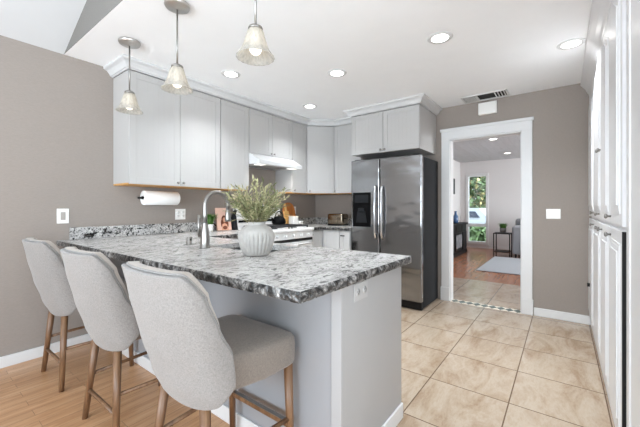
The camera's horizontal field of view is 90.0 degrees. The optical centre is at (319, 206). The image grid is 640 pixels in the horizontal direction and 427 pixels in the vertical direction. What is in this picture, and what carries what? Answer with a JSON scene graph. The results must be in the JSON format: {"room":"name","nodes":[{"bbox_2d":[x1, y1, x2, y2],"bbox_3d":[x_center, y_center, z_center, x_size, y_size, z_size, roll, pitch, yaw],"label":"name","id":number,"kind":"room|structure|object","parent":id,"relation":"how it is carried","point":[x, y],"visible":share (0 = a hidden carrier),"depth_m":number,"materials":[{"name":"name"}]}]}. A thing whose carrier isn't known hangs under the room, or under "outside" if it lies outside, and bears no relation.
{"room":"kitchen","nodes":[
{"label":"kitchen","id":0,"kind":"room"},
{"bbox_2d":[0,0,86,53],"bbox_3d":[-2.191,-1.959,0.240,3.080,1.486,3.932,0,0,37],"label":"vault","id":1,"kind":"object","parent":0,"point":[46,24],"visible":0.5,"depth_m":2.37,"materials":[{"name":"white paint"}]},
{"bbox_2d":[64,0,122,53],"bbox_3d":[0.221,-1.961,0.878,6.110,1.382,0.001,0,0,37],"label":"wall","id":2,"kind":"structure","parent":0,"point":[94,11],"depth_m":2.29,"materials":[{"name":"grey paint"}]},
{"bbox_2d":[0,35,314,356],"bbox_3d":[-2.306,-0.090,2.536,0.120,2.560,7.450,0,0,37],"label":"wall","id":3,"kind":"structure","parent":0,"point":[56,109],"depth_m":2.60,"materials":[{"name":"beige paint"}]},
{"bbox_2d":[0,334,91,368],"bbox_3d":[-3.203,1.149,1.242,0.016,0.083,4.105,0,0,37],"label":"baseboard","id":4,"kind":"structure","parent":3,"relation":"attached to","point":[19,357],"depth_m":2.50,"materials":[{"name":"white wood"}]},
{"bbox_2d":[57,209,68,223],"bbox_3d":[-2.133,0.075,2.656,0.009,0.122,0.080,0,0,37],"label":"wall switch","id":5,"kind":"object","parent":3,"relation":"attached to","point":[62,214],"visible":1,"depth_m":2.65,"materials":[{"name":"white plastic"}]},
{"bbox_2d":[69,221,216,239],"bbox_3d":[-1.603,0.224,3.344,0.021,0.102,1.651,0,0,37],"label":"backsplash","id":6,"kind":"structure","parent":3,"relation":"attached to","point":[145,229],"depth_m":3.05,"materials":[{"name":"stone"}]},
{"bbox_2d":[113,70,219,189],"bbox_3d":[-1.486,-0.693,3.219,0.357,0.990,0.929,0,0,37],"label":"upper cabinet","id":7,"kind":"object","parent":3,"relation":"attached to","point":[175,141],"visible":0.93,"depth_m":3.02,"materials":[{"name":"white wood"}]},
{"bbox_2d":[103,54,441,125],"bbox_3d":[-0.310,-1.230,3.861,3.738,0.078,1.477,0,0,-18],"label":"crown molding","id":8,"kind":"structure","parent":7,"relation":"attached to","point":[120,64],"depth_m":3.70,"materials":[{"name":"white wood"}]},
{"bbox_2d":[175,209,184,219],"bbox_3d":[-1.514,0.078,3.473,0.008,0.115,0.115,0,0,37],"label":"outlet","id":9,"kind":"object","parent":3,"relation":"attached to","point":[179,213],"visible":1,"depth_m":3.46,"materials":[{"name":"white plastic"}]},
{"bbox_2d":[210,99,249,190],"bbox_3d":[-1.085,-0.693,3.748,0.357,0.990,0.397,0,0,37],"label":"upper cabinet","id":10,"kind":"object","parent":3,"relation":"attached to","point":[234,118],"visible":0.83,"depth_m":3.65,"materials":[{"name":"white wood"}]},
{"bbox_2d":[249,108,291,159],"bbox_3d":[-0.733,-0.919,4.211,0.357,0.538,0.763,0,0,37],"label":"upper cabinet","id":11,"kind":"object","parent":3,"relation":"attached to","point":[269,135],"visible":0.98,"depth_m":4.08,"materials":[{"name":"white wood"}]},
{"bbox_2d":[249,153,301,170],"bbox_3d":[-0.672,-0.578,4.165,0.508,0.142,0.756,0,0,37],"label":"range hood","id":12,"kind":"object","parent":11,"relation":"attached to","point":[258,161],"visible":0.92,"depth_m":4.02,"materials":[{"name":"white metal"}]},
{"bbox_2d":[275,121,305,193],"bbox_3d":[-0.404,-0.693,4.645,0.357,0.990,0.325,0,0,37],"label":"upper cabinet","id":13,"kind":"object","parent":3,"relation":"attached to","point":[295,180],"visible":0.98,"depth_m":4.54,"materials":[{"name":"white wood"}]},
{"bbox_2d":[298,217,350,224],"bbox_3d":[0.071,0.224,4.666,1.087,0.102,0.940,0,0,37],"label":"backsplash","id":14,"kind":"structure","parent":3,"relation":"attached to","point":[318,220],"depth_m":5.23,"materials":[{"name":"stone"}]},
{"bbox_3d":[-1.629,-0.089,3.236,0.109,0.030,0.363,0,0,37],"label":"paper towel holder","id":15,"kind":"object","parent":3,"relation":"attached to","visible":0},
{"bbox_2d":[140,191,179,204],"bbox_3d":[-1.598,-0.089,3.212,0.138,0.138,0.339,0,0,37],"label":"paper towel roll","id":16,"kind":"object","parent":15,"relation":"hanging from","point":[150,197],"visible":0.98,"depth_m":3.15,"materials":[{"name":"white paper"}]},
{"bbox_2d":[0,247,614,426],"bbox_3d":[2.283,1.240,2.849,7.010,0.100,13.500,0,0,37],"label":"floor","id":17,"kind":"structure","parent":0,"point":[463,365],"depth_m":2.25,"materials":[{"name":"tile"}]},
{"bbox_2d":[22,237,133,391],"bbox_3d":[-1.742,0.703,2.311,0.483,0.978,0.590,0,0,37],"label":"bar stool","id":18,"kind":"object","parent":17,"relation":"on","point":[44,258],"visible":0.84,"depth_m":2.08,"materials":[{"name":"fabric"}]},
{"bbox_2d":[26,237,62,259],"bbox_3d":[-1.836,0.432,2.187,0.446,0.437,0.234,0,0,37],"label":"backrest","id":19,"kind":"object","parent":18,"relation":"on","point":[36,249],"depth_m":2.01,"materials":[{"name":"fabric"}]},
{"bbox_2d":[60,247,159,426],"bbox_3d":[-1.065,0.703,1.797,0.483,0.978,0.590,0,0,37],"label":"bar stool","id":20,"kind":"object","parent":17,"relation":"on","point":[101,298],"visible":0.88,"depth_m":1.56,"materials":[{"name":"fabric"}]},
{"bbox_2d":[65,247,129,299],"bbox_3d":[-1.159,0.432,1.673,0.446,0.437,0.234,0,0,37],"label":"backrest","id":21,"kind":"object","parent":20,"relation":"on","point":[90,275],"depth_m":1.52,"materials":[{"name":"fabric"}]},
{"bbox_2d":[121,261,294,426],"bbox_3d":[-0.455,0.703,1.335,0.483,0.978,0.590,0,0,37],"label":"bar stool","id":22,"kind":"object","parent":17,"relation":"on","point":[200,359],"visible":1,"depth_m":1.12,"materials":[{"name":"fabric"}]},
{"bbox_2d":[128,261,224,338],"bbox_3d":[-0.550,0.432,1.210,0.446,0.437,0.234,0,0,37],"label":"backrest","id":23,"kind":"object","parent":22,"relation":"on","point":[170,304],"depth_m":1.05,"materials":[{"name":"fabric"}]},
{"bbox_2d":[107,257,402,426],"bbox_3d":[-0.743,0.753,2.351,2.590,0.874,0.660,0,0,37],"label":"base cabinet","id":24,"kind":"object","parent":17,"relation":"on","point":[347,361],"visible":0.27,"depth_m":1.51,"materials":[{"name":"grey wood"}]},
{"bbox_2d":[56,221,411,303],"bbox_3d":[-0.588,0.244,2.518,2.637,0.142,1.739,0,0,37],"label":"countertop","id":25,"kind":"structure","parent":24,"relation":"on","point":[299,274],"depth_m":1.68,"materials":[{"name":"stone"}]},
{"bbox_2d":[186,236,191,244],"bbox_3d":[-0.959,0.244,2.347,0.046,0.060,0.046,0,0,37],"label":"soap dispenser","id":26,"kind":"object","parent":25,"relation":"on","point":[188,238],"visible":1,"depth_m":2.33,"materials":[{"name":"silver metal"}]},
{"bbox_2d":[202,214,218,231],"bbox_3d":[-1.214,0.171,3.522,0.267,0.208,0.240,0,0,37],"label":"potted grass","id":27,"kind":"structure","parent":25,"relation":"on","point":[210,220],"depth_m":3.50,"materials":[{"name":"plant"}]},
{"bbox_2d":[208,224,213,231],"bbox_3d":[-1.222,0.232,3.533,0.090,0.084,0.090,0,0,37],"label":"pot","id":28,"kind":"object","parent":27,"relation":"on","point":[210,226],"depth_m":3.50,"materials":[{"name":"white ceramic"}]},
{"bbox_2d":[197,190,230,248],"bbox_3d":[-0.732,0.079,2.223,0.102,0.391,0.241,0,0,37],"label":"faucet","id":29,"kind":"object","parent":25,"relation":"on","point":[204,236],"visible":0.97,"depth_m":2.14,"materials":[{"name":"silver metal"}]},
{"bbox_2d":[215,208,231,230],"bbox_3d":[-1.130,0.141,3.740,0.064,0.262,0.190,0,0,37],"label":"cookbook","id":30,"kind":"object","parent":25,"relation":"on","point":[221,225],"visible":0.8,"depth_m":3.71,"materials":[{"name":"pink paper"}]},
{"bbox_2d":[221,215,228,229],"bbox_3d":[-1.112,0.182,3.733,0.028,0.169,0.104,0,0,37],"label":"picture","id":31,"kind":"object","parent":30,"relation":"attached to","point":[224,225],"depth_m":3.73},
{"bbox_2d":[231,210,237,229],"bbox_3d":[-1.032,0.154,3.842,0.090,0.241,0.048,0,0,37],"label":"soap bottle","id":32,"kind":"object","parent":25,"relation":"on","point":[234,226],"visible":0.84,"depth_m":3.82,"materials":[{"name":"black plastic"}]},
{"bbox_2d":[238,222,274,256],"bbox_3d":[-0.364,0.179,1.836,0.209,0.189,0.208,0,0,37],"label":"vase","id":33,"kind":"object","parent":25,"relation":"on","point":[256,239],"visible":0.97,"depth_m":1.76,"materials":[{"name":"ceramic"}]},
{"bbox_2d":[221,176,291,223],"bbox_3d":[-0.361,-0.003,1.845,0.400,0.357,0.383,0,0,-5],"label":"bouquet","id":34,"kind":"object","parent":33,"relation":"in","point":[254,210],"visible":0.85,"depth_m":1.78,"materials":[{"name":"green plant"}]},
{"bbox_2d":[354,280,367,301],"bbox_3d":[0.185,0.378,1.444,0.008,0.078,0.118,0,0,37],"label":"outlet","id":35,"kind":"object","parent":24,"relation":"attached to","point":[361,288],"visible":0.98,"depth_m":1.44,"materials":[{"name":"grey plastic"}]},
{"bbox_2d":[233,205,313,245],"bbox_3d":[-0.572,0.583,4.081,0.722,1.215,0.766,0,0,37],"label":"gas range","id":36,"kind":"object","parent":17,"relation":"on","point":[292,234],"visible":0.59,"depth_m":3.97,"materials":[{"name":"white metal"}]},
{"bbox_2d":[238,227,313,233],"bbox_3d":[-0.579,0.284,4.086,0.695,0.039,0.766,0,0,37],"label":"cooktop","id":37,"kind":"object","parent":36,"relation":"in","point":[277,230],"depth_m":3.93,"materials":[{"name":"white metal"}]},
{"bbox_2d":[271,211,285,223],"bbox_3d":[-0.559,0.140,4.283,0.207,0.174,0.190,0,0,-13],"label":"kettle","id":38,"kind":"object","parent":36,"relation":"on","point":[278,219],"visible":0.97,"depth_m":4.22,"materials":[{"name":"black metal"}]},
{"bbox_2d":[312,230,350,249],"bbox_3d":[0.067,0.753,4.669,1.076,0.874,0.938,0,0,37],"label":"base cabinet","id":39,"kind":"object","parent":17,"relation":"on","point":[336,239],"visible":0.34,"depth_m":4.36,"materials":[{"name":"white wood"}]},
{"bbox_2d":[298,217,350,230],"bbox_3d":[0.071,0.244,4.666,1.087,0.142,0.940,0,0,37],"label":"countertop","id":40,"kind":"structure","parent":39,"relation":"on","point":[319,223],"depth_m":4.93,"materials":[{"name":"stone"}]},
{"bbox_2d":[283,204,288,223],"bbox_3d":[-0.485,0.113,4.637,0.079,0.324,0.110,0,0,37],"label":"serving board","id":41,"kind":"object","parent":40,"relation":"on","point":[285,212],"visible":0.73,"depth_m":4.62,"materials":[{"name":"brown wood"}]},
{"bbox_2d":[283,203,295,216],"bbox_3d":[-0.455,0.103,4.740,0.077,0.338,0.250,0,0,37],"label":"cutting board","id":42,"kind":"object","parent":40,"relation":"on","point":[290,209],"visible":0.49,"depth_m":4.76,"materials":[{"name":"brown wood"}]},
{"bbox_2d":[288,216,298,223],"bbox_3d":[-0.376,0.202,4.548,0.104,0.144,0.104,0,0,37],"label":"canister","id":43,"kind":"object","parent":40,"relation":"on","point":[292,219],"visible":0.81,"depth_m":4.51,"materials":[{"name":"white ceramic"}]},
{"bbox_2d":[328,213,347,225],"bbox_3d":[0.279,0.186,4.811,0.305,0.176,0.180,0,0,37],"label":"toaster","id":44,"kind":"object","parent":40,"relation":"on","point":[337,219],"visible":0.97,"depth_m":4.73,"materials":[{"name":"metal"}]},
{"bbox_2d":[351,154,437,309],"bbox_3d":[0.943,0.284,4.116,0.933,1.788,0.683,0,0,37],"label":"fridge","id":45,"kind":"object","parent":17,"relation":"on","point":[394,200],"visible":0.86,"depth_m":3.84,"materials":[{"name":"metal"}]},
{"bbox_2d":[453,222,467,257],"bbox_3d":[3.232,0.797,7.936,0.450,0.785,1.690,0,0,37],"label":"media console","id":46,"kind":"object","parent":17,"relation":"on","point":[459,230],"visible":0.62,"depth_m":7.86},
{"bbox_3d":[3.401,0.399,8.059,0.270,0.010,0.550,0,0,37],"label":"tray","id":47,"kind":"object","parent":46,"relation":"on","visible":0},
{"bbox_2d":[453,211,457,222],"bbox_3d":[3.361,0.248,7.932,0.130,0.290,0.130,0,0,37],"label":"bottle vase","id":48,"kind":"object","parent":47,"relation":"on","point":[455,217],"visible":0.98,"depth_m":7.89,"materials":[{"name":"blue glass"}]},
{"bbox_2d":[476,256,520,274],"bbox_3d":[4.698,1.183,5.938,2.900,0.013,2.060,0,0,37],"label":"rug","id":49,"kind":"object","parent":17,"relation":"on","point":[506,265],"visible":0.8,"depth_m":6.33,"materials":[{"name":"grey fabric"}]},
{"bbox_2d":[493,232,511,256],"bbox_3d":[4.491,0.912,7.865,0.360,0.556,0.400,0,0,37],"label":"side table","id":50,"kind":"object","parent":17,"relation":"on","point":[496,233],"visible":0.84,"depth_m":7.81,"materials":[{"name":"black metal"}]},
{"bbox_2d":[498,223,506,232],"bbox_3d":[4.476,0.510,7.834,0.318,0.246,0.332,0,0,37],"label":"potted grass","id":51,"kind":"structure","parent":50,"relation":"on","point":[502,226],"depth_m":7.78,"materials":[{"name":"plant"}]},
{"bbox_2d":[500,228,505,232],"bbox_3d":[4.481,0.574,7.835,0.150,0.120,0.150,0,0,37],"label":"pot","id":52,"kind":"object","parent":51,"relation":"on","point":[502,230],"depth_m":7.78,"materials":[{"name":"grey ceramic"}]},
{"bbox_2d":[494,250,511,252],"bbox_3d":[4.491,1.093,7.865,0.340,0.015,0.380,0,0,37],"label":"shelf","id":53,"kind":"object","parent":50,"relation":"attached to","point":[501,251],"depth_m":7.80,"materials":[{"name":"black metal"}]},
{"bbox_2d":[512,218,520,257],"bbox_3d":[5.653,0.700,7.159,2.255,0.980,1.000,0,0,37],"label":"sofa","id":54,"kind":"object","parent":17,"relation":"on","point":[516,230],"visible":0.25,"depth_m":7.43,"materials":[{"name":"grey fabric"}]},
{"bbox_2d":[588,45,604,377],"bbox_3d":[2.556,0.022,2.516,0.668,2.335,1.299,0,0,37],"label":"pantry cabinet","id":55,"kind":"object","parent":17,"relation":"on","point":[594,112],"visible":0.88,"depth_m":2.45,"materials":[{"name":"white wood"}]},
{"bbox_2d":[581,0,611,94],"bbox_3d":[1.977,-1.195,1.782,0.707,0.150,3.230,0,0,37],"label":"crown molding","id":56,"kind":"structure","parent":55,"relation":"attached to","point":[600,9],"depth_m":2.26,"materials":[{"name":"white wood"}]},
{"bbox_2d":[596,0,625,426],"bbox_3d":[1.870,0.022,1.612,0.668,2.335,0.970,0,0,37],"label":"pantry cabinet","id":57,"kind":"object","parent":17,"relation":"on","point":[613,60],"visible":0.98,"depth_m":1.54,"materials":[{"name":"white wood"}]},
{"bbox_2d":[626,0,639,426],"bbox_3d":[1.305,0.022,0.837,0.630,2.335,0.912,0,0,37],"label":"end panel","id":58,"kind":"object","parent":17,"relation":"on","point":[632,6],"visible":1,"depth_m":1.29,"materials":[{"name":"white wood"}]},
{"bbox_2d":[64,0,591,126],"bbox_3d":[0.580,-1.320,2.814,4.380,0.100,3.517,0,0,37],"label":"ceiling","id":59,"kind":"structure","parent":0,"point":[383,48],"depth_m":2.50,"materials":[{"name":"white paint"}]},
{"bbox_2d":[115,37,142,114],"bbox_3d":[-1.463,-1.002,2.458,0.190,0.534,0.190,0,0,37],"label":"pendant light","id":60,"kind":"object","parent":59,"relation":"hanging from","point":[128,104],"visible":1,"depth_m":2.43,"materials":[{"name":"white glass"}]},
{"bbox_2d":[161,0,192,94],"bbox_3d":[-0.894,-1.002,2.005,0.190,0.534,0.190,0,0,37],"label":"pendant light","id":61,"kind":"object","parent":59,"relation":"hanging from","point":[176,82],"visible":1,"depth_m":1.99,"materials":[{"name":"beige glass"}]},
{"bbox_2d":[221,70,240,77],"bbox_3d":[-0.850,-1.266,3.055,0.184,0.006,0.184,0,0,37],"label":"recessed light","id":62,"kind":"object","parent":59,"relation":"in","point":[227,73],"visible":1,"depth_m":3.04,"materials":[{"name":"white"}]},
{"bbox_2d":[236,0,274,65],"bbox_3d":[-0.317,-1.002,1.575,0.190,0.534,0.190,0,0,37],"label":"pendant light","id":63,"kind":"object","parent":59,"relation":"hanging from","point":[255,51],"visible":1,"depth_m":1.56,"materials":[{"name":"beige glass"}]},
{"bbox_2d":[303,104,316,108],"bbox_3d":[-0.126,-1.266,4.032,0.184,0.006,0.184,0,0,37],"label":"recessed light","id":64,"kind":"object","parent":59,"relation":"in","point":[309,106],"visible":1,"depth_m":4.03,"materials":[{"name":"white"}]},
{"bbox_2d":[327,69,346,76],"bbox_3d":[0.161,-1.266,3.032,0.184,0.006,0.184,0,0,37],"label":"recessed light","id":65,"kind":"object","parent":59,"relation":"in","point":[334,72],"visible":1,"depth_m":3.02,"materials":[{"name":"white"}]},
{"bbox_2d":[427,31,452,43],"bbox_3d":[0.900,-1.266,2.401,0.184,0.006,0.184,0,0,37],"label":"recessed light","id":66,"kind":"object","parent":59,"relation":"in","point":[440,37],"visible":1,"depth_m":2.39,"materials":[{"name":"white"}]},
{"bbox_2d":[460,89,509,102],"bbox_3d":[1.889,-1.266,3.670,0.470,0.008,0.230,0,0,37],"label":"ceiling vent","id":67,"kind":"object","parent":59,"relation":"in","point":[500,93],"visible":1,"depth_m":3.66,"materials":[{"name":"white metal"}]},
{"bbox_2d":[556,38,585,49],"bbox_3d":[1.953,-1.266,2.489,0.184,0.006,0.184,0,0,37],"label":"recessed light","id":68,"kind":"object","parent":59,"relation":"in","point":[575,42],"visible":1,"depth_m":2.48,"materials":[{"name":"white"}]},
{"bbox_2d":[315,83,591,315],"bbox_3d":[1.615,-0.090,4.160,4.160,2.560,0.120,0,0,37],"label":"wall","id":69,"kind":"structure","parent":0,"point":[560,114],"depth_m":3.42,"materials":[{"name":"beige paint"}]},
{"bbox_2d":[301,126,339,194],"bbox_3d":[-0.021,-0.693,4.938,0.611,0.990,0.618,0,0,37],"label":"upper cabinet","id":70,"kind":"object","parent":69,"relation":"attached to","point":[319,139],"visible":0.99,"depth_m":4.71,"materials":[{"name":"white wood"}]},
{"bbox_2d":[334,124,366,193],"bbox_3d":[0.485,-0.693,4.715,0.467,0.990,0.362,0,0,37],"label":"upper cabinet","id":71,"kind":"object","parent":69,"relation":"attached to","point":[343,157],"visible":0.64,"depth_m":4.64,"materials":[{"name":"white wood"}]},
{"bbox_2d":[352,104,435,159],"bbox_3d":[0.953,-0.934,4.187,0.916,0.508,0.637,0,0,37],"label":"upper cabinet","id":72,"kind":"object","parent":69,"relation":"attached to","point":[408,130],"visible":1,"depth_m":3.94,"materials":[{"name":"white wood"}]},
{"bbox_2d":[450,299,520,313],"bbox_3d":[1.982,1.188,3.850,0.769,0.004,0.130,0,0,37],"label":"trim","id":73,"kind":"structure","parent":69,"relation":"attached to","point":[452,300],"depth_m":3.82,"materials":[{"name":"stone"}]},
{"bbox_2d":[440,117,533,315],"bbox_3d":[1.984,0.100,3.862,1.003,2.180,0.159,0,0,37],"label":"door frame","id":74,"kind":"structure","parent":69,"relation":"in","point":[523,126],"depth_m":3.79,"materials":[{"name":"white wood"}]},
{"bbox_2d":[478,100,496,115],"bbox_3d":[1.979,-1.166,3.778,0.194,0.138,0.048,0,0,37],"label":"door chime","id":75,"kind":"object","parent":69,"relation":"attached to","point":[486,108],"visible":1,"depth_m":3.76,"materials":[{"name":"white plastic"}]},
{"bbox_2d":[546,209,560,218],"bbox_3d":[2.489,0.074,3.415,0.125,0.105,0.009,0,0,37],"label":"wall switch","id":76,"kind":"object","parent":69,"relation":"attached to","point":[550,213],"visible":1,"depth_m":3.41,"materials":[{"name":"white plastic"}]},
{"bbox_2d":[534,307,590,324],"bbox_3d":[2.543,1.146,3.371,0.483,0.088,0.016,0,0,37],"label":"baseboard","id":77,"kind":"structure","parent":69,"relation":"attached to","point":[583,319],"depth_m":3.36,"materials":[{"name":"white wood"}]},
{"bbox_2d":[453,160,459,221],"bbox_3d":[2.435,-0.070,7.374,0.120,2.520,5.990,0,0,37],"label":"wall","id":78,"kind":"structure","parent":0,"point":[456,165],"depth_m":9.28,"materials":[{"name":"grey paint"}]},
{"bbox_2d":[453,178,454,193],"bbox_3d":[3.550,-0.575,8.693,0.050,0.430,0.700,0,0,37],"label":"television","id":79,"kind":"object","parent":78,"relation":"attached to","point":[453,178],"visible":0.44,"depth_m":8.83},
{"bbox_2d":[453,134,520,162],"bbox_3d":[4.888,-1.380,5.511,6.280,0.100,5.990,0,0,37],"label":"ceiling","id":80,"kind":"structure","parent":0,"point":[485,149],"depth_m":7.40,"materials":[{"name":"grey paint"}]},
{"bbox_2d":[460,158,520,248],"bbox_3d":[6.625,-0.070,7.865,6.160,2.520,0.140,0,0,37],"label":"wall","id":81,"kind":"structure","parent":0,"point":[504,174],"depth_m":8.98,"materials":[{"name":"grey paint"}]},
{"bbox_2d":[466,173,488,244],"bbox_3d":[4.599,0.055,9.347,0.600,2.050,0.110,0,0,37],"label":"window","id":82,"kind":"structure","parent":81,"relation":"in","point":[486,225],"depth_m":9.28,"materials":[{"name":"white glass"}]},
{"bbox_2d":[489,245,510,249],"bbox_3d":[6.924,1.140,7.539,5.290,0.100,0.016,0,0,37],"label":"baseboard","id":83,"kind":"structure","parent":81,"relation":"attached to","point":[490,246],"depth_m":8.95,"materials":[{"name":"white wood"}]},
{"label":"outside","id":84,"kind":"structure","parent":0,"visible":0},
{"bbox_3d":[11.258,1.490,23.093,38.000,0.100,29.600,0,0,37],"label":"ground","id":85,"kind":"structure","parent":84,"visible":0},
{"bbox_2d":[469,176,485,207],"bbox_3d":[8.513,-0.947,18.057,4.163,4.774,4.325,0,0,37],"label":"tree","id":86,"kind":"object","parent":85,"relation":"on","point":[477,185],"visible":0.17,"depth_m":16.79,"materials":[{"name":"green plant"}]},
{"bbox_2d":[469,226,485,241],"bbox_3d":[5.274,1.163,10.576,1.396,1.188,1.324,0,0,37],"label":"bush","id":87,"kind":"object","parent":85,"relation":"on","point":[475,233],"visible":0.27,"depth_m":10.28,"materials":[{"name":"green plant"}]},
{"bbox_3d":[5.301,1.432,15.249,38.000,0.014,4.300,0,0,37],"label":"driveway","id":88,"kind":"object","parent":85,"relation":"on","visible":0},
{"bbox_2d":[469,208,485,227],"bbox_3d":[6.098,0.733,14.644,4.100,1.375,1.700,0,0,37],"label":"car","id":89,"kind":"object","parent":88,"relation":"on","point":[476,215],"visible":0.02,"depth_m":13.38,"materials":[{"name":"paint"}]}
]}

